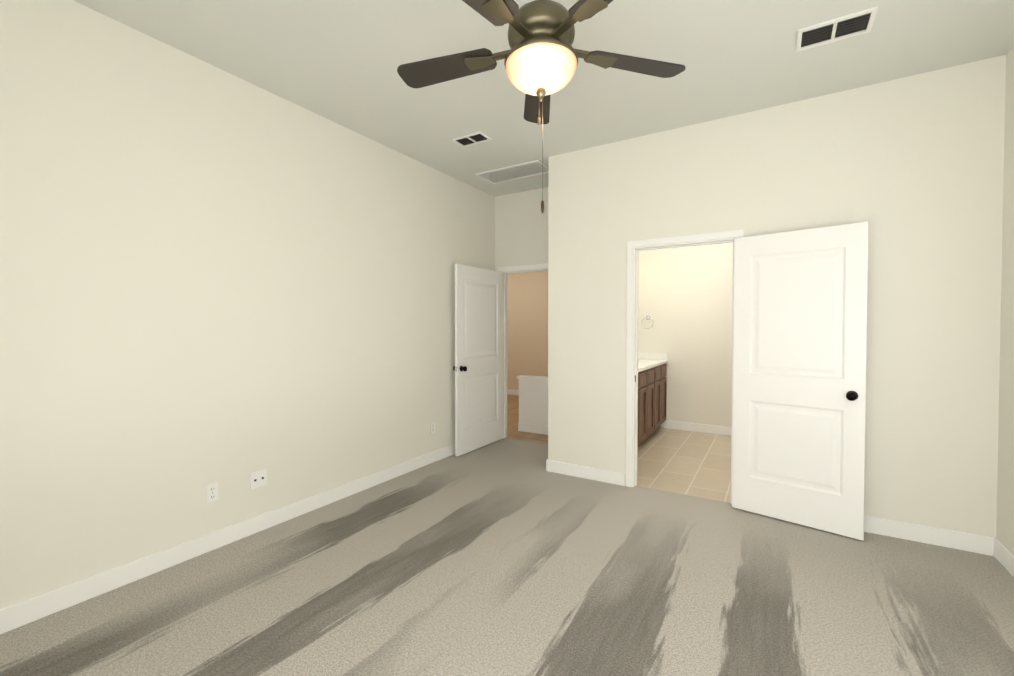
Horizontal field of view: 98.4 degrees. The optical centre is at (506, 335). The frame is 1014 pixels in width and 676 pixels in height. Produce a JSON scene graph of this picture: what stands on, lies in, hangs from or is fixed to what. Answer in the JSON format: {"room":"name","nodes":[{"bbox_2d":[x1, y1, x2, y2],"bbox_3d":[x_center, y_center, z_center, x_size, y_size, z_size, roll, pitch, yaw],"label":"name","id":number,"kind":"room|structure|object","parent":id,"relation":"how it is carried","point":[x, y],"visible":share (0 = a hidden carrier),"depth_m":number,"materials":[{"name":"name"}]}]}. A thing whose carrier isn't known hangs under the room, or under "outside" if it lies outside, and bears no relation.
{"room":"empty bedroom","nodes":[
{"label":"empty bedroom","id":0,"kind":"room"},
{"bbox_2d":[0,0,494,608],"bbox_3d":[-1.602,-0.181,3.406,0.120,3.110,5.590,1,1,31],"label":"wall","id":1,"kind":"structure","parent":0,"point":[222,278],"depth_m":2.69,"materials":[{"name":"white paint"}]},
{"bbox_2d":[206,482,218,502],"bbox_3d":[-1.898,1.015,2.821,0.007,0.115,0.070,1,1,31],"label":"electrical outlet","id":2,"kind":"object","parent":1,"relation":"attached to","point":[211,492],"visible":1,"depth_m":2.82,"materials":[{"name":"white plastic"}]},
{"bbox_2d":[0,444,454,634],"bbox_3d":[-1.539,1.317,3.395,0.030,0.115,5.350,1,1,31],"label":"baseboard","id":3,"kind":"structure","parent":1,"relation":"attached to","point":[19,614],"depth_m":2.67,"materials":[{"name":"white wood"}]},
{"bbox_2d":[250,468,266,489],"bbox_3d":[-1.743,1.010,3.076,0.007,0.115,0.115,1,1,31],"label":"outlet","id":4,"kind":"object","parent":1,"relation":"attached to","point":[258,478],"visible":1,"depth_m":3.07,"materials":[{"name":"white plastic"}]},
{"bbox_2d":[430,422,434,433],"bbox_3d":[-0.786,0.982,4.643,0.007,0.115,0.070,1,1,31],"label":"electrical outlet","id":5,"kind":"object","parent":1,"relation":"attached to","point":[432,427],"visible":1,"depth_m":4.63,"materials":[{"name":"white plastic"}]},
{"bbox_2d":[0,438,1013,675],"bbox_3d":[0.261,1.445,2.264,4.523,0.100,5.530,1,1,31],"label":"floor carpet","id":6,"kind":"object","parent":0,"point":[507,557],"visible":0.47,"depth_m":2.33,"materials":[{"name":"grey carpet"}]},
{"bbox_2d":[495,187,547,270],"bbox_3d":[0.373,-0.217,5.405,1.170,3.110,0.120,1,1,31],"label":"wall","id":7,"kind":"structure","parent":0,"point":[521,228],"depth_m":5.43,"materials":[{"name":"white paint"}]},
{"bbox_2d":[497,263,547,437],"bbox_3d":[0.354,0.236,5.425,1.029,2.202,0.150,1,1,31],"label":"door frame","id":8,"kind":"structure","parent":7,"relation":"attached to","point":[524,268],"depth_m":5.63,"materials":[{"name":"white wood"}]},
{"bbox_2d":[453,264,502,455],"bbox_3d":[-0.310,0.271,5.201,0.173,2.118,0.930,1,1,32],"label":"entry door","id":9,"kind":"structure","parent":8,"relation":"attached to","point":[478,368],"depth_m":5.13,"materials":[{"name":"white wood"}]},
{"bbox_2d":[506,395,547,443],"bbox_3d":[-0.762,1.340,8.036,5.820,0.100,3.260,1,1,31],"label":"floor","id":10,"kind":"structure","parent":0,"point":[513,432],"depth_m":6.20,"materials":[{"name":"brown wood"}]},
{"bbox_2d":[507,271,547,389],"bbox_3d":[0.107,-0.288,9.316,5.940,3.110,0.120,1,1,31],"label":"wall","id":11,"kind":"structure","parent":0,"point":[527,323],"depth_m":9.02,"materials":[{"name":"beige paint"}]},
{"bbox_2d":[507,389,518,395],"bbox_3d":[0.072,1.210,9.286,5.700,0.115,0.015,1,1,31],"label":"baseboard","id":12,"kind":"structure","parent":11,"relation":"attached to","point":[512,392],"depth_m":9.24,"materials":[{"name":"white wood"}]},
{"bbox_2d":[517,375,547,434],"bbox_3d":[0.655,0.950,5.840,1.120,0.760,0.160,1,1,31],"label":"wall","id":13,"kind":"structure","parent":0,"point":[533,404],"depth_m":5.95,"materials":[{"name":"white paint"}]},
{"bbox_2d":[73,0,1013,196],"bbox_3d":[-0.823,-1.811,4.776,9.053,0.100,8.790,1,1,31],"label":"ceiling","id":14,"kind":"structure","parent":0,"point":[339,62],"depth_m":2.72,"materials":[{"name":"white paint"}]},
{"bbox_2d":[453,132,490,146],"bbox_3d":[-0.313,-1.738,3.898,0.300,0.012,0.170,1,1,31],"label":"ceiling vent","id":15,"kind":"object","parent":14,"relation":"in","point":[472,139],"visible":0.98,"depth_m":3.90,"materials":[{"name":"white"}]},
{"bbox_2d":[475,160,548,183],"bbox_3d":[0.081,-1.754,4.735,0.780,0.012,0.360,1,1,31],"label":"ceiling vent","id":16,"kind":"object","parent":14,"relation":"in","point":[518,171],"visible":0.9,"depth_m":4.74,"materials":[{"name":"white metal"}]},
{"bbox_2d":[397,0,685,212],"bbox_3d":[0.110,-1.111,1.837,1.316,1.191,1.301,1,1,31],"label":"ceiling fan","id":17,"kind":"object","parent":14,"relation":"hanging from","point":[542,55],"visible":1,"depth_m":1.80,"materials":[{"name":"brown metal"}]},
{"bbox_2d":[796,6,877,51],"bbox_3d":[1.841,-1.712,2.466,0.350,0.012,0.215,1,1,31],"label":"ceiling vent","id":18,"kind":"object","parent":14,"relation":"in","point":[841,28],"visible":1,"depth_m":2.46,"materials":[{"name":"white"}]},
{"bbox_2d":[637,428,730,502],"bbox_3d":[2.500,1.401,4.693,3.233,0.100,2.610,1,1,31],"label":"floor","id":19,"kind":"structure","parent":0,"point":[693,463],"depth_m":4.61,"materials":[{"name":"beige tile"}]},
{"bbox_2d":[638,360,667,446],"bbox_3d":[1.468,0.871,5.381,0.499,0.935,2.247,1,1,31],"label":"bathroom vanity","id":20,"kind":"object","parent":19,"relation":"on","point":[652,382],"depth_m":5.48,"materials":[{"name":"brown wood"}]},
{"bbox_2d":[638,360,665,371],"bbox_3d":[1.468,0.386,5.366,0.507,0.035,2.257,1,1,31],"label":"countertop","id":21,"kind":"structure","parent":20,"relation":"on","point":[641,363],"depth_m":5.61,"materials":[{"name":"white stone"}]},
{"bbox_2d":[638,242,732,426],"bbox_3d":[3.148,-0.223,5.726,3.233,3.110,0.120,1,1,31],"label":"wall","id":22,"kind":"structure","parent":0,"point":[685,299],"depth_m":6.03,"materials":[{"name":"white paint"}]},
{"bbox_2d":[642,316,653,328],"bbox_3d":[2.029,-0.182,6.314,0.170,0.189,0.042,1,1,31],"label":"towel ring","id":23,"kind":"object","parent":22,"relation":"attached to","point":[647,317],"visible":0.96,"depth_m":6.31,"materials":[{"name":"silver metal"}]},
{"bbox_2d":[638,352,665,359],"bbox_3d":[2.060,0.301,6.314,0.487,0.100,0.020,1,1,31],"label":"backsplash","id":24,"kind":"structure","parent":22,"relation":"attached to","point":[641,355],"depth_m":6.29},
{"bbox_2d":[660,420,730,435],"bbox_3d":[3.113,1.275,5.695,2.993,0.115,0.015,1,1,31],"label":"baseboard","id":25,"kind":"structure","parent":22,"relation":"attached to","point":[702,428],"depth_m":5.99,"materials":[{"name":"white wood"}]},
{"bbox_2d":[548,55,1005,537],"bbox_3d":[1.769,-0.184,3.581,3.113,3.110,0.120,1,1,31],"label":"wall","id":26,"kind":"structure","parent":0,"point":[910,169],"depth_m":3.03,"materials":[{"name":"white paint"}]},
{"bbox_2d":[548,460,624,485],"bbox_3d":[0.735,1.303,4.159,0.775,0.115,0.015,1,1,31],"label":"baseboard","id":27,"kind":"structure","parent":26,"relation":"attached to","point":[618,478],"depth_m":4.14,"materials":[{"name":"white wood"}]},
{"bbox_2d":[626,229,743,505],"bbox_3d":[1.501,0.267,3.753,0.919,2.202,0.150,1,1,31],"label":"door frame","id":28,"kind":"structure","parent":26,"relation":"attached to","point":[635,247],"depth_m":3.90,"materials":[{"name":"white wood"}]},
{"bbox_2d":[732,222,868,539],"bbox_3d":[2.087,0.307,3.190,0.821,2.118,0.173,1,1,42],"label":"bathroom door","id":29,"kind":"structure","parent":26,"relation":"in","point":[799,367],"depth_m":3.14,"materials":[{"name":"white wood"}]},
{"bbox_2d":[864,515,991,555],"bbox_3d":[2.453,1.322,3.111,1.380,0.115,0.015,1,1,31],"label":"baseboard","id":30,"kind":"structure","parent":26,"relation":"attached to","point":[963,541],"depth_m":2.90,"materials":[{"name":"white wood"}]},
{"bbox_2d":[996,46,1013,554],"bbox_3d":[2.604,-0.152,1.847,0.120,3.110,7.310,1,1,31],"label":"wall","id":31,"kind":"structure","parent":0,"point":[1005,510],"depth_m":2.64,"materials":[{"name":"white paint"}]},
{"bbox_2d":[992,537,1013,576],"bbox_3d":[1.882,1.364,0.821,0.015,0.115,4.520,1,1,31],"label":"baseboard","id":32,"kind":"structure","parent":31,"relation":"attached to","point":[1000,552],"depth_m":2.62,"materials":[{"name":"white wood"}]}
]}

